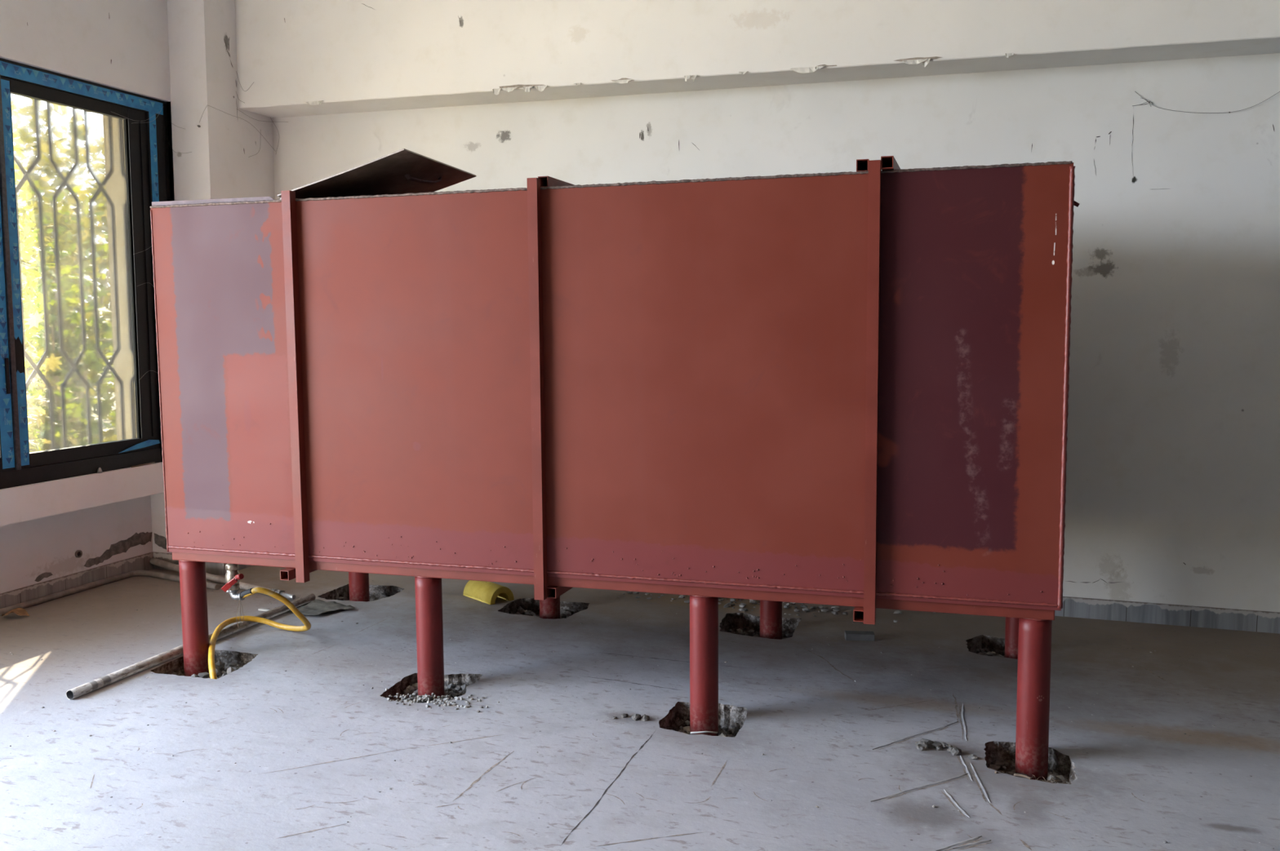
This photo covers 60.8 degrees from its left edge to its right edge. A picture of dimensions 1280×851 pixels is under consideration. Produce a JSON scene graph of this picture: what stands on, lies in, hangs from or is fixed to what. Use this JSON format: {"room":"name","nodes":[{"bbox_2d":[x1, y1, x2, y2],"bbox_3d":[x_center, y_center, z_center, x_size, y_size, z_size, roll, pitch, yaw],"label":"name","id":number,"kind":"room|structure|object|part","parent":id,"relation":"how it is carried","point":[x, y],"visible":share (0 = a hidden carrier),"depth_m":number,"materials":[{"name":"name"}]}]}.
{"room":"room under construction","nodes":[
{"label":"room under construction","id":0,"kind":"room"},
{"bbox_2d":[0,0,174,594],"bbox_3d":[-4.754,-0.508,1.255,0.492,3.950,12.550,2,6,18],"label":"wall","id":1,"kind":"structure","parent":0,"point":[51,530],"depth_m":6.01,"materials":[{"name":"paint"}]},
{"bbox_2d":[0,551,154,608],"bbox_3d":[-3.408,0.962,5.652,0.015,0.125,2.440,2,6,18],"label":"baseboard","id":2,"kind":"structure","parent":1,"relation":"attached to","point":[141,562],"depth_m":6.21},
{"bbox_2d":[0,57,170,489],"bbox_3d":[-3.189,-0.756,5.522,0.126,2.131,2.240,2,6,18],"label":"window","id":3,"kind":"structure","parent":1,"relation":"in","point":[91,175],"depth_m":5.93,"materials":[{"name":"clear glass"}]},
{"bbox_2d":[0,227,13,463],"bbox_3d":[-3.181,-0.709,5.423,0.001,1.814,0.049,2,6,18],"label":"protective film","id":4,"kind":"object","parent":3,"relation":"attached to","point":[3,323],"depth_m":5.46,"materials":[{"name":"blue plastic"}]},
{"bbox_2d":[0,222,13,461],"bbox_3d":[-3.181,-0.736,5.420,0.001,1.853,0.049,2,6,18],"label":"print","id":5,"kind":"object","parent":3,"relation":"attached to","point":[2,335],"depth_m":5.46},
{"bbox_3d":[-3.338,-0.709,5.000,0.035,1.967,0.972,2,6,18],"label":"sash","id":6,"kind":"part","parent":3,"relation":"part of","materials":[{"name":"metal"}]},
{"bbox_2d":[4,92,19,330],"bbox_3d":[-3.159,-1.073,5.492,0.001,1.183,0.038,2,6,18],"label":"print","id":7,"kind":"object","parent":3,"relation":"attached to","point":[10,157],"depth_m":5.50},
{"bbox_2d":[4,88,21,329],"bbox_3d":[-3.159,-1.083,5.491,0.001,1.200,0.039,2,6,18],"label":"print","id":8,"kind":"object","parent":3,"relation":"attached to","point":[8,127],"depth_m":5.50},
{"bbox_2d":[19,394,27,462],"bbox_3d":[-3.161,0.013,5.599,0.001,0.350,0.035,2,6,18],"label":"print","id":9,"kind":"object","parent":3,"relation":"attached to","point":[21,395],"depth_m":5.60},
{"bbox_2d":[20,389,28,457],"bbox_3d":[-3.160,-0.007,5.599,0.001,0.355,0.031,2,6,18],"label":"print","id":10,"kind":"object","parent":3,"relation":"attached to","point":[23,407],"depth_m":5.60},
{"bbox_2d":[13,142,39,445],"bbox_3d":[-3.267,-0.761,5.549,0.024,2.089,2.225,2,6,18],"label":"window grille","id":11,"kind":"object","parent":3,"relation":"attached to","point":[36,367],"visible":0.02,"depth_m":5.69,"materials":[{"name":"grey metal"}]},
{"bbox_2d":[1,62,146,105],"bbox_3d":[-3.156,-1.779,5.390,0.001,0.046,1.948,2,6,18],"label":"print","id":12,"kind":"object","parent":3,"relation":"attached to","point":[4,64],"depth_m":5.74},
{"bbox_3d":[-3.052,-0.800,5.926,0.006,1.847,0.803,2,6,18],"label":"glass pane","id":13,"kind":"part","parent":3,"relation":"part of","materials":[{"name":"clear glass"}]},
{"bbox_2d":[0,65,155,106],"bbox_3d":[-3.147,-1.781,5.418,0.001,0.046,2.027,2,6,18],"label":"print","id":14,"kind":"object","parent":3,"relation":"attached to","point":[35,72],"depth_m":5.86},
{"bbox_2d":[152,124,158,197],"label":"print","id":15,"kind":"object","parent":3,"relation":"attached to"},
{"bbox_2d":[153,552,252,575],"bbox_3d":[-2.686,0.833,7.001,0.527,0.125,0.610,2,6,18],"label":"baseboard","id":16,"kind":"structure","parent":1,"relation":"attached to","point":[211,568],"depth_m":6.74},
{"bbox_2d":[150,0,275,553],"bbox_3d":[-2.693,-1.058,6.846,0.538,3.920,0.632,2,6,18],"label":"column","id":17,"kind":"structure","parent":1,"relation":"attached to","point":[202,47],"depth_m":6.47,"materials":[{"name":"paint"}]},
{"bbox_2d":[197,105,279,156],"bbox_3d":[-2.436,-1.795,6.678,0.109,0.281,0.642,3,6,29],"label":"cobweb","id":18,"kind":"object","parent":1,"relation":"attached to","point":[198,126],"visible":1,"depth_m":6.71},
{"bbox_2d":[0,565,1279,850],"bbox_3d":[1.580,1.689,-0.683,13.870,0.129,12.770,2,6,18],"label":"floor","id":19,"kind":"structure","parent":0,"point":[628,777],"depth_m":4.12,"materials":[{"name":"concrete"}]},
{"bbox_2d":[1,608,29,616],"bbox_3d":[-3.255,0.975,5.677,0.113,0.039,0.103,4,7,36],"label":"dry leaf","id":20,"kind":"object","parent":19,"relation":"on","point":[20,611],"visible":1,"depth_m":5.69,"materials":[{"name":"brown plant"}]},
{"bbox_2d":[0,570,219,615],"bbox_3d":[-3.082,1.009,5.439,0.735,0.034,2.329,2,6,18],"label":"pipe","id":21,"kind":"object","parent":19,"relation":"on","point":[135,573],"visible":0.84,"depth_m":6.28,"materials":[{"name":"grey metal"}]},
{"bbox_2d":[66,593,315,700],"bbox_3d":[-2.071,1.026,5.246,0.045,0.041,1.670,2,6,18],"label":"pipe","id":22,"kind":"object","parent":19,"relation":"on","point":[92,686],"visible":0.81,"depth_m":4.91,"materials":[{"name":"grey metal"}]},
{"bbox_2d":[169,660,238,678],"bbox_3d":[-1.956,1.132,4.943,0.332,0.059,0.347,2,6,18],"label":"rubble","id":23,"kind":"object","parent":19,"relation":"on","point":[220,666],"visible":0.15,"depth_m":4.99,"materials":[{"name":"grey concrete"}]},
{"bbox_2d":[149,558,295,599],"bbox_3d":[-2.467,0.898,6.395,1.335,0.083,0.051,4,7,33],"label":"pipe","id":24,"kind":"object","parent":19,"relation":"on","point":[209,577],"visible":0.61,"depth_m":6.38,"materials":[{"name":"metal"}]},
{"bbox_2d":[208,587,311,679],"bbox_3d":[-1.907,0.949,5.118,0.421,0.335,0.730,2,6,18],"label":"hose","id":25,"kind":"object","parent":19,"relation":"on","point":[250,592],"visible":0.95,"depth_m":5.24,"materials":[{"name":"yellow rubber"}]},
{"bbox_2d":[257,608,272,611],"bbox_3d":[-1.994,0.985,5.821,0.090,0.011,0.025,2,6,18],"label":"scrap","id":26,"kind":"object","parent":19,"relation":"on","point":[260,609],"visible":0.56,"depth_m":5.82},
{"bbox_2d":[275,600,355,615],"bbox_3d":[-1.738,0.975,5.854,0.305,0.026,0.351,-5,7,-42],"label":"rag","id":27,"kind":"object","parent":19,"relation":"on","point":[317,607],"visible":0.82,"depth_m":5.84,"materials":[{"name":"grey fabric"}]},
{"bbox_2d":[337,595,383,600],"bbox_3d":[-1.591,1.016,6.227,0.364,0.045,0.354,2,6,18],"label":"rubble","id":28,"kind":"object","parent":19,"relation":"on","point":[338,598],"visible":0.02,"depth_m":6.29,"materials":[{"name":"grey concrete"}]},
{"bbox_2d":[399,683,468,700],"bbox_3d":[-0.862,1.150,4.713,0.302,0.056,0.222,2,6,18],"label":"rubble","id":29,"kind":"object","parent":19,"relation":"on","point":[410,690],"visible":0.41,"depth_m":4.71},
{"bbox_2d":[370,687,499,712],"bbox_3d":[-0.872,1.145,4.463,0.588,0.080,0.231,2,6,18],"label":"gravel","id":30,"kind":"object","parent":19,"relation":"on","point":[416,699],"visible":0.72,"depth_m":4.46,"materials":[{"name":"grey gravel"}]},
{"bbox_2d":[462,580,514,604],"bbox_3d":[-0.849,0.921,6.104,0.156,0.087,0.276,-5,7,-41],"label":"insulation","id":31,"kind":"object","parent":19,"relation":"on","point":[487,593],"visible":0.93,"depth_m":6.04,"materials":[{"name":"yellow plastic"}]},
{"bbox_2d":[514,606,571,619],"bbox_3d":[-0.527,1.048,5.892,0.398,0.061,0.340,2,6,18],"label":"rubble","id":32,"kind":"object","parent":19,"relation":"on","point":[563,614],"visible":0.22,"depth_m":6.00,"materials":[{"name":"grey concrete"}]},
{"bbox_2d":[150,148,1079,781],"bbox_3d":[-0.111,-0.010,4.967,3.828,2.377,1.522,1,6,17],"label":"tank","id":33,"kind":"object","parent":19,"relation":"on","point":[850,388],"visible":0.99,"depth_m":4.18,"materials":[{"name":"metal"}]},
{"bbox_3d":[-2.029,0.879,4.971,0.111,0.556,0.111,1,6,17],"label":"leg","id":34,"kind":"part","parent":33,"relation":"part of","materials":[{"name":"red paint"}]},
{"bbox_3d":[-1.934,0.747,5.183,0.110,0.093,0.038,1,6,10],"label":"valve lever","id":35,"kind":"part","parent":33,"relation":"part of","materials":[{"name":"red plastic"}]},
{"bbox_3d":[-1.451,-0.152,4.596,0.040,1.648,0.040,1,6,17],"label":"post","id":36,"kind":"part","parent":33,"relation":"part of","materials":[{"name":"red metal"}]},
{"bbox_3d":[-1.599,0.762,6.189,0.111,0.557,0.111,1,6,17],"label":"leg","id":37,"kind":"part","parent":33,"relation":"part of","materials":[{"name":"red paint"}]},
{"bbox_3d":[-1.162,-1.082,4.896,0.618,0.188,0.670,1,6,17],"label":"hatch lid","id":38,"kind":"part","parent":33,"relation":"part of","materials":[{"name":"red metal"}]},
{"bbox_3d":[-0.965,-1.110,4.896,0.040,0.046,0.219,4,7,34],"label":"lid handle","id":39,"kind":"part","parent":33,"relation":"part of","materials":[{"name":"red metal"}]},
{"bbox_3d":[-0.889,0.909,4.614,0.111,0.569,0.111,1,6,17],"label":"leg","id":40,"kind":"part","parent":33,"relation":"part of","materials":[{"name":"red paint"}]},
{"bbox_3d":[-0.401,-0.130,4.268,0.040,1.648,0.040,1,6,17],"label":"post","id":41,"kind":"part","parent":33,"relation":"part of","materials":[{"name":"red metal"}]},
{"bbox_3d":[-0.486,0.791,5.842,0.111,0.569,0.111,1,6,17],"label":"leg","id":42,"kind":"part","parent":33,"relation":"part of","materials":[{"name":"red paint"}]},
{"bbox_3d":[-0.317,0.619,4.400,3.723,0.040,0.100,1,6,17],"label":"rail","id":43,"kind":"part","parent":33,"relation":"part of","materials":[{"name":"red metal"}]},
{"bbox_3d":[0.250,0.940,4.258,0.111,0.582,0.111,1,6,17],"label":"leg","id":44,"kind":"part","parent":33,"relation":"part of","materials":[{"name":"red paint"}]},
{"bbox_3d":[0.659,0.822,5.484,0.111,0.582,0.111,1,6,17],"label":"leg","id":45,"kind":"part","parent":33,"relation":"part of","materials":[{"name":"red paint"}]},
{"bbox_3d":[0.827,-0.104,3.884,0.040,1.648,0.040,1,6,17],"label":"post","id":46,"kind":"part","parent":33,"relation":"part of","materials":[{"name":"red metal"}]},
{"bbox_3d":[1.780,0.852,5.134,0.111,0.595,0.111,1,6,17],"label":"leg","id":47,"kind":"part","parent":33,"relation":"part of","materials":[{"name":"red paint"}]},
{"bbox_3d":[1.406,0.970,3.898,0.111,0.595,0.111,1,6,17],"label":"leg","id":48,"kind":"part","parent":33,"relation":"part of","materials":[{"name":"red paint"}]},
{"bbox_2d":[621,713,628,718],"bbox_3d":[-0.061,1.139,4.279,0.021,0.016,0.025,4,7,34],"label":"lump","id":49,"kind":"object","parent":19,"relation":"on","point":[624,715],"visible":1,"depth_m":4.27,"materials":[{"name":"grey concrete"}]},
{"bbox_2d":[631,714,641,720],"bbox_3d":[-0.014,1.137,4.257,0.037,0.022,0.044,2,6,18],"label":"lump","id":50,"kind":"object","parent":19,"relation":"on","point":[636,717],"visible":1,"depth_m":4.24,"materials":[{"name":"grey concrete"}]},
{"bbox_2d":[9,580,1279,849],"bbox_3d":[-0.251,1.113,4.572,5.560,0.009,2.866,2,6,18],"label":"chips","id":51,"kind":"object","parent":19,"relation":"on","point":[933,806],"visible":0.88,"depth_m":4.39,"materials":[{"name":"grey concrete"}]},
{"bbox_2d":[641,715,649,721],"bbox_3d":[0.022,1.140,4.242,0.029,0.027,0.024,2,6,18],"label":"lump","id":52,"kind":"object","parent":19,"relation":"on","point":[645,718],"visible":1,"depth_m":4.24,"materials":[{"name":"grey concrete"}]},
{"bbox_2d":[690,731,717,733],"bbox_3d":[0.241,1.156,4.104,0.104,0.010,0.010,0,6,-5],"label":"twig","id":53,"kind":"object","parent":19,"relation":"on","point":[699,732],"visible":1,"depth_m":4.10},
{"bbox_2d":[677,720,741,737],"bbox_3d":[0.256,1.220,4.274,0.281,0.056,0.316,2,6,18],"label":"rubble","id":54,"kind":"object","parent":19,"relation":"on","point":[735,727],"visible":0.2,"depth_m":4.33,"materials":[{"name":"grey concrete"}]},
{"bbox_2d":[728,628,793,637],"bbox_3d":[0.600,1.092,5.573,0.377,0.049,0.377,2,6,18],"label":"rubble","id":55,"kind":"object","parent":19,"relation":"on","point":[739,632],"visible":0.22,"depth_m":5.68,"materials":[{"name":"grey concrete"}]},
{"bbox_2d":[617,591,935,622],"bbox_3d":[0.632,0.971,6.011,1.923,0.029,0.400,2,6,18],"label":"debris","id":56,"kind":"object","parent":19,"relation":"on","point":[822,608],"visible":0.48,"depth_m":5.91,"materials":[{"name":"grey concrete"}]},
{"bbox_2d":[844,631,875,641],"bbox_3d":[1.073,1.029,5.330,0.140,0.032,0.060,1,6,5],"label":"brick block","id":57,"kind":"object","parent":19,"relation":"on","point":[849,635],"visible":1,"depth_m":5.30,"materials":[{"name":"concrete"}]},
{"bbox_2d":[915,741,928,751],"bbox_3d":[1.026,1.167,3.965,0.044,0.031,0.045,2,6,18],"label":"lump","id":58,"kind":"object","parent":19,"relation":"on","point":[921,746],"visible":1,"depth_m":3.95,"materials":[{"name":"grey concrete"}]},
{"bbox_2d":[920,738,933,748],"bbox_3d":[1.047,1.166,3.989,0.058,0.034,0.037,2,6,18],"label":"lump","id":59,"kind":"object","parent":19,"relation":"on","point":[930,743],"visible":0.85,"depth_m":3.98,"materials":[{"name":"grey concrete"}]},
{"bbox_2d":[931,741,942,748],"bbox_3d":[1.084,1.167,3.985,0.041,0.018,0.046,-5,8,-44],"label":"lump","id":60,"kind":"object","parent":19,"relation":"on","point":[935,744],"visible":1,"depth_m":3.97,"materials":[{"name":"grey concrete"}]},
{"bbox_2d":[941,742,948,748],"bbox_3d":[1.112,1.169,3.978,0.027,0.019,0.030,-4,7,-38],"label":"lump","id":61,"kind":"object","parent":19,"relation":"on","point":[944,745],"visible":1,"depth_m":3.97,"materials":[{"name":"grey concrete"}]},
{"bbox_2d":[946,747,954,753],"bbox_3d":[1.128,1.173,3.931,0.037,0.022,0.034,-1,6,-15],"label":"lump","id":62,"kind":"object","parent":19,"relation":"on","point":[949,749],"visible":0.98,"depth_m":3.93,"materials":[{"name":"grey concrete"}]},
{"bbox_2d":[950,747,961,755],"bbox_3d":[1.135,1.174,3.915,0.036,0.031,0.032,-3,6,-26],"label":"lump","id":63,"kind":"object","parent":19,"relation":"on","point":[955,752],"visible":1,"depth_m":3.91,"materials":[{"name":"grey concrete"}]},
{"bbox_2d":[968,754,978,759],"bbox_3d":[1.186,1.179,3.877,0.034,0.016,0.026,2,6,18],"label":"lump","id":64,"kind":"object","parent":19,"relation":"on","point":[971,757],"visible":1,"depth_m":3.87,"materials":[{"name":"grey concrete"}]},
{"bbox_2d":[975,648,1004,657],"bbox_3d":[1.707,1.122,5.226,0.238,0.053,0.321,2,6,18],"label":"rubble","id":65,"kind":"object","parent":19,"relation":"on","point":[981,651],"visible":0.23,"depth_m":5.28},
{"bbox_2d":[1013,773,1031,780],"bbox_3d":[1.304,1.196,3.715,0.059,0.010,0.012,4,7,36],"label":"twig","id":66,"kind":"object","parent":19,"relation":"on","point":[1015,775],"visible":1,"depth_m":3.71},
{"bbox_2d":[988,760,1070,784],"bbox_3d":[1.381,1.258,3.872,0.288,0.055,0.291,2,6,18],"label":"rubble","id":67,"kind":"object","parent":19,"relation":"on","point":[995,765],"visible":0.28,"depth_m":3.91,"materials":[{"name":"grey concrete"}]},
{"bbox_2d":[1031,774,1071,784],"bbox_3d":[1.423,1.246,3.717,0.208,0.067,0.146,2,6,18],"label":"rubble","id":68,"kind":"object","parent":19,"relation":"on","point":[1045,780],"visible":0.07,"depth_m":3.75,"materials":[{"name":"grey concrete"}]},
{"bbox_2d":[272,53,1279,612],"bbox_3d":[3.577,-0.879,5.274,13.870,3.950,0.251,2,6,18],"label":"wall","id":69,"kind":"structure","parent":0,"point":[1172,495],"depth_m":5.55,"materials":[{"name":"paint"}]},
{"bbox_2d":[235,0,1279,117],"bbox_3d":[3.744,-2.261,4.768,12.930,1.101,0.355,2,6,18],"label":"beam","id":70,"kind":"structure","parent":69,"relation":"attached to","point":[300,57],"depth_m":5.82,"materials":[{"name":"paint"}]},
{"bbox_2d":[1054,596,1279,634],"bbox_3d":[3.795,1.015,5.247,12.920,0.125,0.015,2,6,18],"label":"baseboard","id":71,"kind":"structure","parent":69,"relation":"attached to","point":[1257,621],"depth_m":5.58,"materials":[{"name":"grey stone"}]},
{"bbox_2d":[1132,91,1279,113],"bbox_3d":[2.831,-1.616,5.305,0.796,0.192,0.018,2,6,18],"label":"cable","id":72,"kind":"object","parent":69,"relation":"attached to","point":[1279,91],"visible":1,"depth_m":5.34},
{"label":"outside","id":73,"kind":"structure","parent":0,"visible":0},
{"bbox_3d":[-6.454,1.306,4.857,75.170,0.340,85.000,2,6,18],"label":"ground","id":74,"kind":"structure","parent":73,"visible":0},
{"bbox_2d":[13,145,36,394],"bbox_3d":[-9.878,-2.666,17.464,4.013,5.422,7.568,2,6,18],"label":"tree","id":75,"kind":"object","parent":74,"relation":"on","point":[19,180],"visible":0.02,"depth_m":17.11,"materials":[{"name":"green plant"}]},
{"bbox_2d":[13,139,38,374],"bbox_3d":[-7.297,-1.631,12.490,2.685,4.231,5.197,2,6,18],"label":"tree","id":76,"kind":"object","parent":74,"relation":"on","point":[24,258],"visible":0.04,"depth_m":12.34,"materials":[{"name":"green plant"}]},
{"bbox_2d":[14,177,39,448],"bbox_3d":[-5.462,-0.762,10.049,1.828,2.983,2.800,2,6,18],"label":"shrub","id":77,"kind":"object","parent":74,"relation":"on","point":[27,271],"visible":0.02,"depth_m":9.61,"materials":[{"name":"green plant"}]},
{"bbox_2d":[22,279,39,450],"bbox_3d":[-4.513,-0.169,8.454,1.094,2.108,1.259,5,7,40],"label":"shrub","id":78,"kind":"object","parent":74,"relation":"on","point":[28,305],"visible":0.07,"depth_m":8.20,"materials":[{"name":"green plant"}]},
{"bbox_3d":[-4.626,0.053,8.492,0.398,1.659,0.685,-1,6,-11],"label":"stem","id":79,"kind":"part","parent":78,"relation":"part of","materials":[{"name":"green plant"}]},
{"bbox_2d":[23,310,39,453],"bbox_3d":[-4.076,0.128,7.091,0.750,1.780,1.021,2,6,18],"label":"shrub","id":80,"kind":"object","parent":74,"relation":"on","point":[33,420],"visible":0.04,"depth_m":7.13,"materials":[{"name":"green plant"}]}
]}

